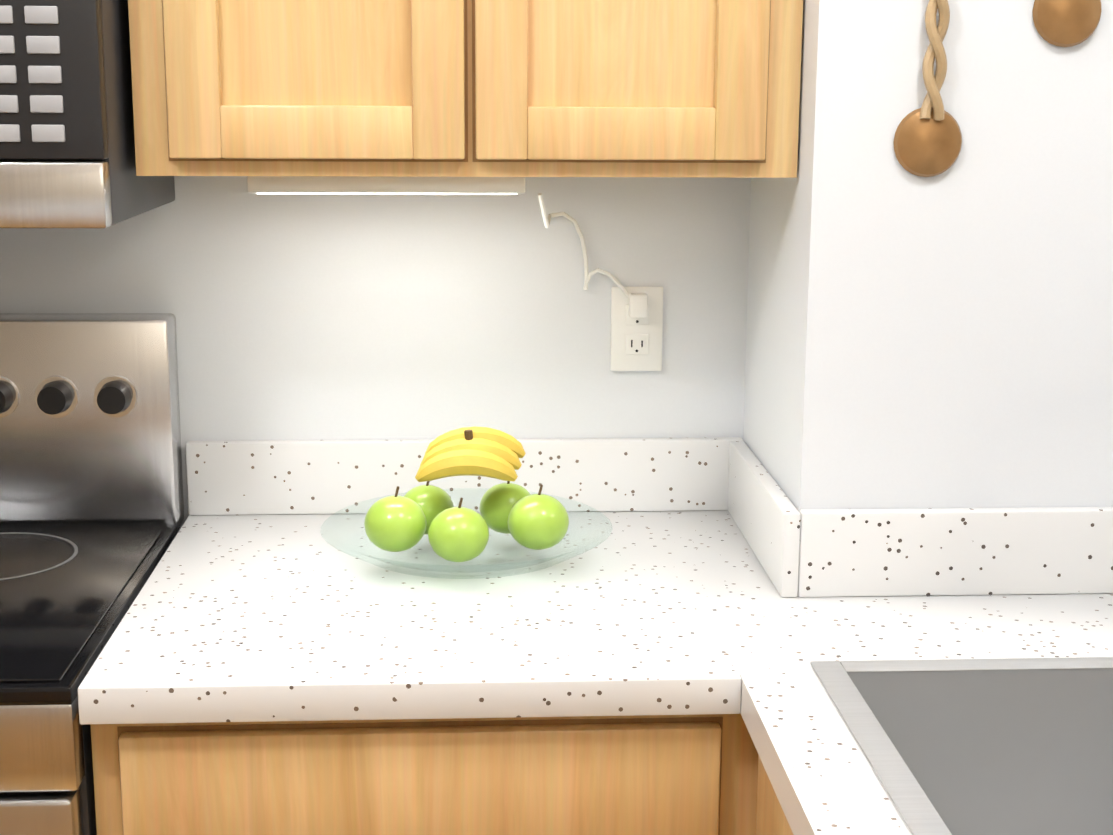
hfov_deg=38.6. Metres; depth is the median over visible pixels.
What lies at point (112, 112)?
microwave
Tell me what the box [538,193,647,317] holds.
cord
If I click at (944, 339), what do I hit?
wall column
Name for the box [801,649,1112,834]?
sink
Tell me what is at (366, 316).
wall
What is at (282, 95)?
upper cabinet
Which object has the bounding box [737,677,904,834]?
countertop
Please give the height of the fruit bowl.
0.166 m
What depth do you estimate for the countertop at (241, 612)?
1.73 m
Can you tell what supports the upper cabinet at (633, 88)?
attached to the wall
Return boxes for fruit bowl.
[322,426,612,578]
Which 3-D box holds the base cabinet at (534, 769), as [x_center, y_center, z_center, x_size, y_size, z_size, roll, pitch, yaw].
[-0.105,0.663,1.941,0.752,0.870,0.695,0,12,-3]
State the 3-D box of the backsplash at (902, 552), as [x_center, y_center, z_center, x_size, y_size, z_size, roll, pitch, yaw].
[0.560,0.154,1.829,0.570,0.100,0.020,0,12,-3]
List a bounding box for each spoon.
[894,0,961,176]
[1033,0,1101,46]
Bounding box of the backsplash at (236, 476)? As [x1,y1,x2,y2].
[185,437,744,512]
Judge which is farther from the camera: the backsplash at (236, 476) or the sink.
the backsplash at (236, 476)
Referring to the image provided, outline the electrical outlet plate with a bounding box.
[610,287,662,370]
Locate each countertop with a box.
[77,505,1112,712]
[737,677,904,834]
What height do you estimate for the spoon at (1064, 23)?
0.328 m
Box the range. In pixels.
[0,313,183,834]
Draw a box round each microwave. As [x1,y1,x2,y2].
[0,0,174,228]
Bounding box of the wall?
[0,176,750,526]
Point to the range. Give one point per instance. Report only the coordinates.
(91, 502)
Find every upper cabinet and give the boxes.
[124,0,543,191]
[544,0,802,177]
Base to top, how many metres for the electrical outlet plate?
0.115 m
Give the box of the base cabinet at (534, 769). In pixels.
[79,705,788,834]
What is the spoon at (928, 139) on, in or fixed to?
attached to the wall column
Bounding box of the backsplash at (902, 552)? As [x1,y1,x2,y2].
[793,505,1112,596]
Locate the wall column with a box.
[743,0,1112,510]

